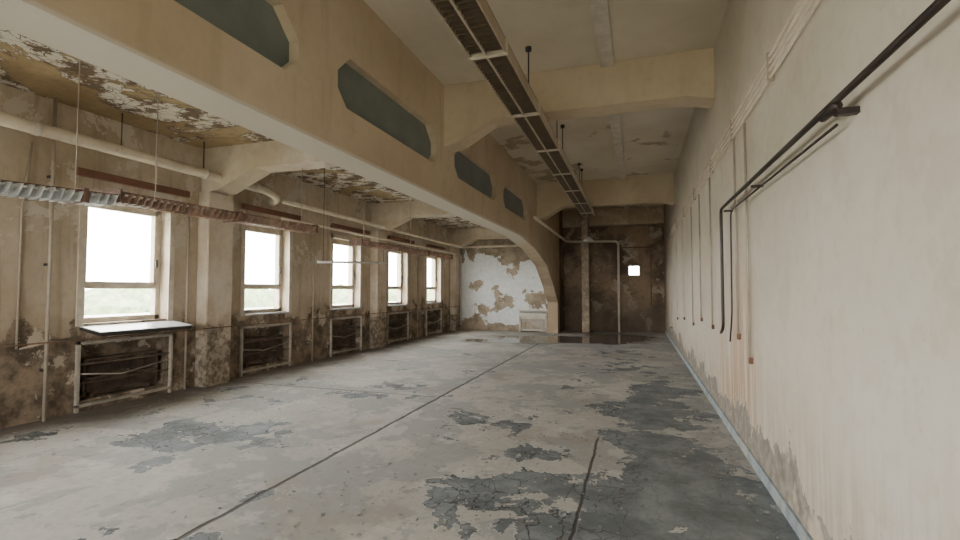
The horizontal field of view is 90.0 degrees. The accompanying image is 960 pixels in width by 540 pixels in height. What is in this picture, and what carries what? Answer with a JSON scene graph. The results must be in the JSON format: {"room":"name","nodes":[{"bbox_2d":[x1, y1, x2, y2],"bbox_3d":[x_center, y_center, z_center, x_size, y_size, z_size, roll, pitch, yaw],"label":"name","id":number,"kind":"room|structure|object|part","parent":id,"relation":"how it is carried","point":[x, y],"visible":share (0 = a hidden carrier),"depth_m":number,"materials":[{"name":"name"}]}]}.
{"room":"abandoned factory hall","nodes":[
{"label":"abandoned factory hall","id":0,"kind":"room"},
{"bbox_2d":[0,83,450,428],"bbox_3d":[-4.773,-0.045,8.514,0.360,4.000,23.800,-1,-3,18],"label":"wall","id":1,"kind":"structure","parent":0,"point":[21,380],"depth_m":7.14,"materials":[{"name":"paint"}]},
{"bbox_2d":[15,142,71,349],"bbox_3d":[-5.389,-0.295,5.994,0.024,2.512,0.594,-1,-3,18],"label":"conduit","id":2,"kind":"object","parent":1,"relation":"attached to","point":[32,143],"visible":0.88,"depth_m":5.72,"materials":[{"name":"metal"}]},
{"bbox_2d":[39,98,57,421],"bbox_3d":[-5.359,-0.152,5.952,0.119,4.000,0.040,-1,-3,18],"label":"vertical pipe","id":3,"kind":"object","parent":1,"relation":"attached to","point":[55,107],"visible":1,"depth_m":5.92,"materials":[{"name":"metal"}]},
{"bbox_2d":[79,350,158,397],"bbox_3d":[-5.218,1.485,6.928,0.140,0.530,1.148,-1,-3,18],"label":"radiator","id":4,"kind":"object","parent":1,"relation":"attached to","point":[108,366],"visible":0.77,"depth_m":6.87,"materials":[{"name":"metal"}]},
{"bbox_2d":[84,204,161,322],"bbox_3d":[-5.286,-0.116,7.043,0.120,1.720,1.200,-1,-3,18],"label":"frame","id":5,"kind":"object","parent":1,"relation":"attached to","point":[153,284],"visible":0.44,"depth_m":7.37,"materials":[{"name":"paint"}]},
{"bbox_2d":[75,187,175,326],"bbox_3d":[-5.077,-0.149,6.975,0.020,1.840,1.380,-1,-3,18],"label":"trim","id":6,"kind":"structure","parent":1,"relation":"attached to","point":[83,210],"depth_m":6.38,"materials":[{"name":"paint"}]},
{"bbox_2d":[77,167,189,197],"bbox_3d":[-5.011,-1.249,7.000,0.160,0.100,1.640,-1,-3,18],"label":"rail","id":7,"kind":"object","parent":1,"relation":"attached to","point":[83,172],"visible":0.84,"depth_m":6.84,"materials":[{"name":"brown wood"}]},
{"bbox_2d":[79,326,191,335],"bbox_3d":[-4.958,0.822,6.928,0.550,0.135,1.340,-1,-3,18],"label":"board","id":8,"kind":"object","parent":1,"relation":"attached to","point":[181,327],"visible":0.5,"depth_m":6.61,"materials":[{"name":"wood"}]},
{"bbox_2d":[80,320,191,332],"bbox_3d":[-4.956,0.793,6.928,0.555,0.102,1.340,-1,-3,18],"label":"sheet","id":9,"kind":"object","parent":8,"relation":"on","point":[105,328],"visible":0.64,"depth_m":6.79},
{"bbox_2d":[184,201,190,388],"bbox_3d":[-4.766,0.401,7.809,0.030,3.050,0.032,-1,-3,18],"label":"vertical pipe","id":10,"kind":"object","parent":1,"relation":"attached to","point":[188,232],"visible":1,"depth_m":7.80,"materials":[{"name":"beige metal"}]},
{"bbox_2d":[194,191,233,386],"bbox_3d":[-4.547,0.318,8.225,0.240,3.250,0.520,-1,-3,18],"label":"pilaster","id":11,"kind":"object","parent":1,"relation":"attached to","point":[215,238],"visible":1,"depth_m":8.06,"materials":[{"name":"paint"}]},
{"bbox_2d":[79,311,433,396],"bbox_3d":[-4.946,1.448,8.309,0.120,0.900,20.580,-1,-3,18],"label":"niche backs","id":12,"kind":"object","parent":1,"relation":"attached to","point":[87,351],"visible":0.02,"depth_m":7.32,"materials":[{"name":"paint"}]},
{"bbox_2d":[244,225,281,312],"bbox_3d":[-4.434,-0.008,9.645,0.120,1.720,1.200,-1,-3,18],"label":"frame","id":13,"kind":"object","parent":1,"relation":"attached to","point":[278,262],"visible":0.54,"depth_m":10.06,"materials":[{"name":"paint"}]},
{"bbox_2d":[243,334,282,366],"bbox_3d":[-4.366,1.594,9.530,0.140,0.530,1.148,-1,-3,18],"label":"radiator","id":14,"kind":"object","parent":1,"relation":"attached to","point":[278,354],"visible":0.64,"depth_m":9.55,"materials":[{"name":"metal"}]},
{"bbox_2d":[240,224,292,315],"bbox_3d":[-4.225,-0.041,9.577,0.020,1.840,1.380,-1,-3,18],"label":"trim","id":15,"kind":"structure","parent":1,"relation":"attached to","point":[243,230],"depth_m":8.99,"materials":[{"name":"paint"}]},
{"bbox_2d":[244,311,289,315],"bbox_3d":[-4.287,0.864,9.560,0.210,0.030,1.200,-1,-3,18],"label":"window sill","id":16,"kind":"structure","parent":1,"relation":"attached to","point":[279,312],"depth_m":9.50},
{"bbox_2d":[241,203,300,220],"bbox_3d":[-4.159,-1.141,9.601,0.160,0.100,1.640,-1,-3,18],"label":"rail","id":17,"kind":"object","parent":1,"relation":"attached to","point":[243,206],"visible":0.96,"depth_m":9.45,"materials":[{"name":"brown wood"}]},
{"bbox_2d":[311,233,314,360],"bbox_3d":[-3.771,0.528,10.848,0.030,3.050,0.032,-1,-3,18],"label":"vertical pipe","id":18,"kind":"object","parent":1,"relation":"attached to","point":[313,233],"visible":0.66,"depth_m":10.83,"materials":[{"name":"metal"}]},
{"bbox_2d":[333,239,353,307],"bbox_3d":[-3.583,0.101,12.246,0.120,1.720,1.200,-1,-3,18],"label":"frame","id":19,"kind":"object","parent":1,"relation":"attached to","point":[350,286],"visible":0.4,"depth_m":12.69,"materials":[{"name":"paint"}]},
{"bbox_2d":[332,325,354,349],"bbox_3d":[-3.514,1.702,12.132,0.140,0.530,1.148,-1,-3,18],"label":"radiator","id":20,"kind":"object","parent":1,"relation":"attached to","point":[351,341],"visible":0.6,"depth_m":12.19,"materials":[{"name":"metal"}]},
{"bbox_2d":[330,234,362,309],"bbox_3d":[-3.374,0.068,12.179,0.020,1.840,1.380,-1,-3,18],"label":"trim","id":21,"kind":"structure","parent":1,"relation":"attached to","point":[333,236],"depth_m":11.64,"materials":[{"name":"paint"}]},
{"bbox_2d":[333,307,360,309],"bbox_3d":[-3.436,0.973,12.162,0.210,0.030,1.200,-1,-3,18],"label":"window sill","id":22,"kind":"structure","parent":1,"relation":"attached to","point":[349,307],"depth_m":12.07,"materials":[{"name":"white paint"}]},
{"bbox_2d":[330,223,369,234],"bbox_3d":[-3.307,-1.032,12.204,0.160,0.100,1.640,-1,-3,18],"label":"rail","id":23,"kind":"object","parent":1,"relation":"attached to","point":[333,225],"visible":1,"depth_m":12.05,"materials":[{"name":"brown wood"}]},
{"bbox_2d":[369,230,386,348],"bbox_3d":[-2.843,0.535,13.429,0.240,3.250,0.520,-1,-3,18],"label":"pilaster","id":24,"kind":"object","parent":1,"relation":"attached to","point":[378,272],"visible":1,"depth_m":13.23,"materials":[{"name":"paint"}]},
{"bbox_2d":[389,251,401,304],"bbox_3d":[-2.731,0.209,14.848,0.120,1.720,1.200,-1,-3,18],"label":"frame","id":25,"kind":"object","parent":1,"relation":"attached to","point":[399,287],"visible":0.37,"depth_m":15.31,"materials":[{"name":"paint"}]},
{"bbox_2d":[388,319,403,338],"bbox_3d":[-2.663,1.811,14.734,0.140,0.530,1.148,-1,-3,18],"label":"radiator","id":26,"kind":"object","parent":1,"relation":"attached to","point":[399,332],"visible":0.59,"depth_m":14.84,"materials":[{"name":"metal"}]},
{"bbox_2d":[386,244,408,305],"bbox_3d":[-2.522,0.177,14.781,0.020,1.840,1.380,-1,-3,18],"label":"trim","id":27,"kind":"structure","parent":1,"relation":"attached to","point":[387,301],"depth_m":14.19,"materials":[{"name":"paint"}]},
{"bbox_2d":[387,236,413,243],"bbox_3d":[-2.455,-0.923,14.806,0.160,0.100,1.640,-1,-3,18],"label":"rail","id":28,"kind":"object","parent":1,"relation":"attached to","point":[388,237],"visible":0.94,"depth_m":14.64,"materials":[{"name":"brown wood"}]},
{"bbox_2d":[417,247,418,337],"bbox_3d":[-2.077,0.744,16.023,0.030,3.050,0.032,-1,-3,18],"label":"vertical pipe","id":29,"kind":"object","parent":1,"relation":"attached to","point":[418,247],"visible":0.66,"depth_m":16.00,"materials":[{"name":"beige metal"}]},
{"bbox_2d":[427,257,435,302],"bbox_3d":[-1.879,0.318,17.451,0.120,1.720,1.200,-1,-3,18],"label":"frame","id":30,"kind":"object","parent":1,"relation":"attached to","point":[433,258],"visible":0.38,"depth_m":17.92,"materials":[{"name":"paint"}]},
{"bbox_2d":[427,315,437,329],"bbox_3d":[-1.811,1.920,17.336,0.140,0.530,1.148,-1,-3,18],"label":"radiator","id":31,"kind":"object","parent":1,"relation":"attached to","point":[434,326],"visible":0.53,"depth_m":17.45,"materials":[{"name":"metal"}]},
{"bbox_2d":[426,256,441,303],"bbox_3d":[-1.670,0.285,17.383,0.020,1.840,1.380,-1,-3,18],"label":"trim","id":32,"kind":"structure","parent":1,"relation":"attached to","point":[426,256],"depth_m":17.93,"materials":[{"name":"paint"}]},
{"bbox_2d":[425,244,445,250],"bbox_3d":[-1.604,-0.815,17.407,0.160,0.100,1.640,-1,-3,18],"label":"rail","id":33,"kind":"object","parent":1,"relation":"attached to","point":[427,245],"visible":1,"depth_m":17.27,"materials":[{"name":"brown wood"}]},
{"bbox_2d":[450,248,459,330],"bbox_3d":[-0.991,0.772,19.089,0.240,3.250,0.520,-1,-3,18],"label":"pilaster","id":34,"kind":"object","parent":1,"relation":"attached to","point":[455,262],"visible":0.98,"depth_m":18.88,"materials":[{"name":"paint"}]},
{"bbox_2d":[0,26,484,228],"bbox_3d":[-2.948,-2.168,8.005,4.180,0.200,23.800,-1,-3,18],"label":"ceiling","id":35,"kind":"structure","parent":0,"point":[29,65],"depth_m":6.28,"materials":[{"name":"brown paint"}]},
{"bbox_2d":[0,59,117,205],"bbox_3d":[-4.151,-1.406,4.099,0.324,1.648,1.908,-1,-3,18],"label":"fluorescent light fixture","id":36,"kind":"object","parent":35,"relation":"hanging from","point":[66,196],"visible":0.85,"depth_m":4.52,"materials":[{"name":"grey metal"}]},
{"bbox_3d":[-4.151,-0.689,4.070,0.012,0.200,1.905,-1,-3,18],"label":"blade","id":37,"kind":"part","parent":36,"relation":"part of","materials":[{"name":"white metal"}]},
{"bbox_2d":[0,112,279,206],"bbox_3d":[-5.959,-1.880,3.487,0.375,0.753,12.769,-1,-3,18],"label":"pipe","id":38,"kind":"object","parent":35,"relation":"hanging from","point":[34,127],"visible":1,"depth_m":6.39,"materials":[{"name":"beige metal"}]},
{"bbox_2d":[99,92,241,221],"bbox_3d":[-3.604,-1.412,5.771,0.324,1.498,1.592,-1,-3,18],"label":"fluorescent light fixture","id":39,"kind":"object","parent":35,"relation":"hanging from","point":[128,199],"visible":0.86,"depth_m":5.53,"materials":[{"name":"brown metal"}]},
{"bbox_3d":[-3.604,-0.724,5.743,0.012,0.110,1.591,-1,-3,18],"label":"blade","id":40,"kind":"part","parent":39,"relation":"part of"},
{"bbox_2d":[223,183,319,233],"bbox_3d":[-3.092,-1.356,7.338,0.324,1.478,1.692,-1,-3,18],"label":"fluorescent light fixture","id":41,"kind":"object","parent":35,"relation":"hanging from","point":[254,220],"visible":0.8,"depth_m":7.23,"materials":[{"name":"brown metal"}]},
{"bbox_3d":[-3.092,-0.684,7.311,0.012,0.120,1.692,-1,-3,18],"label":"blade","id":42,"kind":"part","parent":41,"relation":"part of","materials":[{"name":"metal"}]},
{"bbox_2d":[317,168,388,263],"bbox_3d":[-2.401,-1.037,9.438,0.044,1.941,2.452,-1,-3,18],"label":"lamp","id":43,"kind":"object","parent":35,"relation":"hanging from","point":[356,262],"depth_m":8.90,"materials":[{"name":"white metal"}]},
{"bbox_2d":[281,199,518,324],"bbox_3d":[-0.832,0.382,13.853,3.255,3.193,10.324,-1,-3,18],"label":"pipe","id":44,"kind":"object","parent":35,"relation":"hanging from","point":[287,202],"visible":0.96,"depth_m":12.99,"materials":[{"name":"beige metal"}]},
{"bbox_2d":[349,178,452,258],"bbox_3d":[-1.663,-1.149,11.702,0.284,1.528,4.900,-1,-3,18],"label":"fluorescent light fixture","id":45,"kind":"object","parent":35,"relation":"hanging from","point":[358,242],"visible":0.88,"depth_m":10.71,"materials":[{"name":"metal"}]},
{"bbox_3d":[-1.663,-0.443,11.672,0.012,0.102,4.900,-1,-3,18],"label":"blade","id":46,"kind":"part","parent":45,"relation":"part of","materials":[{"name":"metal"}]},
{"bbox_2d":[202,140,337,195],"bbox_3d":[-2.841,-1.703,7.751,3.830,0.750,0.400,-1,-3,18],"label":"ceiling beam","id":47,"kind":"structure","parent":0,"point":[241,166],"depth_m":7.91,"materials":[{"name":"beige paint"}]},
{"bbox_2d":[0,330,799,539],"bbox_3d":[-0.642,2.023,7.707,8.640,0.200,25.000,-1,-3,18],"label":"floor","id":48,"kind":"structure","parent":0,"point":[103,496],"depth_m":4.62,"materials":[{"name":"concrete"}]},
{"bbox_2d":[73,333,172,412],"bbox_3d":[-5.063,1.429,6.905,0.050,0.920,1.360,-1,-3,18],"label":"enclosure","id":49,"kind":"object","parent":48,"relation":"on","point":[76,405],"visible":1,"depth_m":6.74,"materials":[{"name":"metal"}]},
{"bbox_2d":[239,322,291,376],"bbox_3d":[-4.211,1.538,9.507,0.050,0.920,1.360,-1,-3,18],"label":"enclosure","id":50,"kind":"object","parent":48,"relation":"on","point":[241,356],"visible":1,"depth_m":9.37,"materials":[{"name":"metal"}]},
{"bbox_2d":[0,0,559,333],"bbox_3d":[-0.781,-0.474,7.225,0.380,4.750,23.200,-1,-3,18],"label":"girder","id":51,"kind":"object","parent":48,"relation":"on","point":[329,81],"visible":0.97,"depth_m":4.45,"materials":[{"name":"beige paint"}]},
{"bbox_2d":[329,316,361,356],"bbox_3d":[-3.359,1.646,12.109,0.050,0.920,1.360,-1,-3,18],"label":"enclosure","id":52,"kind":"object","parent":48,"relation":"on","point":[331,319],"visible":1,"depth_m":12.00,"materials":[{"name":"metal"}]},
{"bbox_2d":[3,332,778,539],"bbox_3d":[0.065,1.983,9.374,7.645,0.016,15.999,-1,-3,18],"label":"flakes","id":53,"kind":"object","parent":48,"relation":"on","point":[733,473],"visible":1,"depth_m":4.08,"materials":[{"name":"grey paint"}]},
{"bbox_2d":[386,311,408,344],"bbox_3d":[-2.508,1.755,14.711,0.050,0.920,1.360,-1,-3,18],"label":"enclosure","id":54,"kind":"object","parent":48,"relation":"on","point":[407,312],"visible":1,"depth_m":14.57,"materials":[{"name":"metal"}]},
{"bbox_2d":[426,308,441,335],"bbox_3d":[-1.656,1.864,17.313,0.050,0.920,1.360,-1,-3,18],"label":"enclosure","id":55,"kind":"object","parent":48,"relation":"on","point":[440,309],"visible":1,"depth_m":17.45,"materials":[{"name":"metal"}]},
{"bbox_2d":[517,310,547,332],"bbox_3d":[2.037,1.943,18.259,1.180,0.840,0.300,-1,-3,18],"label":"radiator","id":56,"kind":"object","parent":48,"relation":"on","point":[522,316],"visible":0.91,"depth_m":18.17,"materials":[{"name":"beige metal"}]},
{"bbox_2d":[517,310,547,310],"bbox_3d":[2.037,1.544,18.276,1.180,0.040,0.300,-1,-3,18],"label":"shelf","id":57,"kind":"object","parent":56,"relation":"attached to","point":[517,310],"depth_m":18.14,"materials":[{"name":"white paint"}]},
{"bbox_2d":[521,319,544,328],"bbox_3d":[2.002,2.051,18.203,0.925,0.380,0.020,-1,-3,18],"label":"grille","id":58,"kind":"object","parent":56,"relation":"attached to","point":[522,320],"depth_m":18.20,"materials":[{"name":"beige metal"}]},
{"bbox_2d":[533,216,651,332],"bbox_3d":[3.908,0.445,15.364,3.164,3.593,6.245,-1,-3,18],"label":"pipe","id":59,"kind":"object","parent":48,"relation":"on","point":[534,217],"visible":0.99,"depth_m":18.10,"materials":[{"name":"metal"}]},
{"bbox_3d":[4.005,2.342,18.115,0.400,0.030,0.420,-1,-3,18],"label":"base","id":60,"kind":"object","parent":48,"relation":"on","visible":0},
{"bbox_2d":[581,215,589,331],"bbox_3d":[4.005,-0.015,18.213,0.260,4.750,0.280,-1,-3,18],"label":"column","id":61,"kind":"structure","parent":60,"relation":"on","point":[584,219],"depth_m":18.07,"materials":[{"name":"paint"}]},
{"bbox_2d":[371,201,455,230],"bbox_3d":[-1.137,-1.486,12.955,3.830,0.750,0.400,-1,-3,18],"label":"ceiling beam","id":62,"kind":"structure","parent":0,"point":[390,215],"depth_m":13.12,"materials":[{"name":"beige paint"}]},
{"bbox_2d":[451,228,508,248],"bbox_3d":[0.715,-1.250,18.615,3.830,0.750,0.400,-1,-3,18],"label":"ceiling beam","id":63,"kind":"structure","parent":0,"point":[461,237],"depth_m":18.78,"materials":[{"name":"beige paint"}]},
{"bbox_2d":[460,239,546,331],"bbox_3d":[1.028,0.391,18.971,4.160,4.000,0.300,-1,-3,18],"label":"wall","id":64,"kind":"structure","parent":0,"point":[498,282],"depth_m":18.91,"materials":[{"name":"white paint"}]},
{"bbox_2d":[364,0,728,210],"bbox_3d":[1.525,-2.952,7.206,4.080,0.200,25.000,-1,-3,18],"label":"ceiling","id":65,"kind":"structure","parent":0,"point":[560,34],"depth_m":6.27,"materials":[{"name":"beige paint"}]},
{"bbox_2d":[429,0,593,215],"bbox_3d":[0.904,-2.368,7.069,0.374,0.978,15.000,-1,-3,18],"label":"cable tray","id":66,"kind":"object","parent":65,"relation":"hanging from","point":[473,23],"visible":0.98,"depth_m":5.02,"materials":[{"name":"metal"}]},
{"bbox_2d":[582,232,593,241],"bbox_3d":[3.548,-1.719,15.759,0.400,1.550,0.400,-1,-3,18],"label":"pendant lamp","id":67,"kind":"object","parent":65,"relation":"hanging from","point":[587,239],"visible":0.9,"depth_m":15.65,"materials":[{"name":"metal"}]},
{"bbox_3d":[3.548,-1.015,15.730,0.400,0.140,0.400,-1,-3,18],"label":"lamp shade","id":68,"kind":"part","parent":67,"relation":"part of","materials":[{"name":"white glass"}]},
{"bbox_2d":[590,0,628,208],"bbox_3d":[1.905,-2.827,7.076,0.180,0.060,24.400,-1,-3,18],"label":"trim","id":69,"kind":"structure","parent":65,"relation":"attached to","point":[599,8],"depth_m":6.20,"materials":[{"name":"white paint"}]},
{"bbox_2d":[559,210,563,331],"bbox_3d":[3.163,0.007,18.761,0.060,4.750,1.200,-1,-3,18],"label":"wall","id":70,"kind":"structure","parent":0,"point":[561,229],"depth_m":18.70,"materials":[{"name":"paint"}]},
{"bbox_2d":[444,47,714,152],"bbox_3d":[1.302,-2.386,6.982,3.780,0.950,0.380,-1,-3,18],"label":"ceiling beam","id":71,"kind":"structure","parent":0,"point":[472,110],"depth_m":6.72,"materials":[{"name":"beige paint"}]},
{"bbox_2d":[536,174,673,219],"bbox_3d":[3.524,-2.043,13.769,3.780,1.070,0.380,-1,-3,18],"label":"ceiling beam","id":72,"kind":"structure","parent":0,"point":[551,198],"depth_m":13.52,"materials":[{"name":"beige paint"}]},
{"bbox_2d":[562,206,663,227],"bbox_3d":[5.121,-2.049,18.654,3.780,0.650,0.350,-1,-3,18],"label":"ceiling beam","id":73,"kind":"structure","parent":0,"point":[647,215],"depth_m":18.41,"materials":[{"name":"beige paint"}]},
{"bbox_2d":[564,224,664,332],"bbox_3d":[5.032,0.015,18.939,4.180,4.750,0.300,-1,-3,18],"label":"wall","id":74,"kind":"structure","parent":0,"point":[637,314],"depth_m":18.65,"materials":[{"name":"paint"}]},
{"bbox_2d":[628,265,639,275],"bbox_3d":[5.971,0.026,18.610,0.450,0.420,0.060,-1,-3,18],"label":"frame","id":75,"kind":"object","parent":74,"relation":"attached to","point":[628,265],"visible":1,"depth_m":18.58,"materials":[{"name":"paint"}]},
{"bbox_2d":[664,0,959,539],"bbox_3d":[3.322,-0.504,6.516,0.300,4.750,25.000,-1,-3,18],"label":"wall","id":76,"kind":"structure","parent":0,"point":[848,400],"depth_m":2.46,"materials":[{"name":"beige paint"}]},
{"bbox_2d":[670,242,671,328],"bbox_3d":[5.742,0.407,14.425,0.036,2.690,0.036,-1,-3,18],"label":"conduit","id":77,"kind":"object","parent":76,"relation":"attached to","point":[670,242],"visible":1,"depth_m":14.43,"materials":[{"name":"metal"}]},
{"bbox_2d":[675,230,678,319],"bbox_3d":[5.027,0.116,12.250,0.036,2.290,0.036,-1,-3,18],"label":"conduit","id":78,"kind":"object","parent":76,"relation":"attached to","point":[675,230],"visible":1,"depth_m":12.24,"materials":[{"name":"metal"}]},
{"bbox_2d":[682,220,684,319],"bbox_3d":[4.468,-0.005,10.542,0.036,2.190,0.036,-1,-3,18],"label":"conduit","id":79,"kind":"object","parent":76,"relation":"attached to","point":[682,220],"visible":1,"depth_m":10.54,"materials":[{"name":"metal"}]},
{"bbox_2d":[690,207,694,325],"bbox_3d":[3.908,-0.077,8.833,0.036,2.190,0.036,-1,-3,18],"label":"conduit","id":80,"kind":"object","parent":76,"relation":"attached to","point":[693,323],"visible":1,"depth_m":8.83,"materials":[{"name":"metal"}]},
{"bbox_2d":[698,194,702,320],"bbox_3d":[3.535,-0.199,7.697,0.036,2.040,0.036,-1,-3,18],"label":"conduit","id":81,"kind":"object","parent":76,"relation":"attached to","point":[701,318],"visible":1,"depth_m":7.69,"materials":[{"name":"metal"}]},
{"bbox_2d":[709,178,714,328],"bbox_3d":[3.162,-0.232,6.556,0.036,2.070,0.036,-1,-3,18],"label":"conduit","id":82,"kind":"object","parent":76,"relation":"attached to","point":[712,325],"visible":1,"depth_m":6.55,"materials":[{"name":"metal"}]},
{"bbox_2d":[733,140,740,339],"bbox_3d":[2.618,-0.316,4.895,0.036,2.040,0.036,-1,-3,18],"label":"conduit","id":83,"kind":"object","parent":76,"relation":"attached to","point":[734,166],"visible":1,"depth_m":4.89,"materials":[{"name":"metal"}]},
{"bbox_2d":[665,330,813,539],"bbox_3d":[3.171,1.821,6.468,0.018,0.100,24.400,-1,-3,18],"label":"baseboard","id":84,"kind":"structure","parent":76,"relation":"attached to","point":[796,524],"depth_m":4.13,"materials":[{"name":"grey paint"}]},
{"bbox_2d":[666,0,820,243],"bbox_3d":[2.862,-1.428,5.704,0.045,0.210,22.500,-1,-3,18],"label":"bundle","id":85,"kind":"object","parent":76,"relation":"attached to","point":[770,61],"visible":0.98,"depth_m":3.83,"materials":[{"name":"beige metal"}]},
{"bbox_2d":[743,123,752,363],"bbox_3d":[2.457,-0.252,4.398,0.036,2.210,0.036,-1,-3,18],"label":"conduit","id":86,"kind":"object","parent":76,"relation":"attached to","point":[750,359],"visible":1,"depth_m":4.39,"materials":[{"name":"metal"}]},
{"bbox_2d":[719,0,950,341],"bbox_3d":[1.082,-0.168,0.314,0.114,1.469,10.856,-1,-3,18],"label":"pipe","id":87,"kind":"object","parent":76,"relation":"attached to","point":[834,108],"visible":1,"depth_m":2.33,"materials":[{"name":"black metal"}]},
{"bbox_3d":[1.719,-0.742,2.248,0.090,0.030,0.040,-1,-3,18],"label":"plate","id":88,"kind":"part","parent":87,"relation":"part of","materials":[{"name":"black metal"}]},
{"bbox_3d":[-4.457,-0.989,-3.923,8.590,4.850,0.300,-1,-3,18],"label":"wall","id":89,"kind":"structure","parent":0,"visible":0},
{"bbox_2d":[0,306,454,347],"bbox_3d":[-4.398,0.970,8.138,0.018,0.017,22.800,-1,-3,18],"label":"pipe","id":90,"kind":"object","parent":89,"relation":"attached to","point":[450,306],"visible":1,"depth_m":7.21,"materials":[{"name":"metal"}]},
{"label":"outside","id":91,"kind":"structure","parent":0,"visible":0},
{"bbox_3d":[9.325,11.980,28.039,520.000,0.400,460.000,-1,-3,18],"label":"ground","id":92,"kind":"structure","parent":91,"visible":0},
{"bbox_2d":[84,301,395,317],"bbox_3d":[-17.070,7.130,26.351,11.000,9.150,80.000,-1,-3,18],"label":"neighbouring building","id":93,"kind":"structure","parent":92,"relation":"on","point":[105,315],"depth_m":29.70,"materials":[{"name":"white"}]},
{"bbox_2d":[84,284,430,314],"bbox_3d":[-51.448,8.877,92.230,46.254,14.392,267.195,-1,-3,18],"label":"tree line","id":94,"kind":"object","parent":92,"relation":"on","point":[97,301],"visible":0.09,"depth_m":61.17,"materials":[{"name":"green plant"}]}
]}

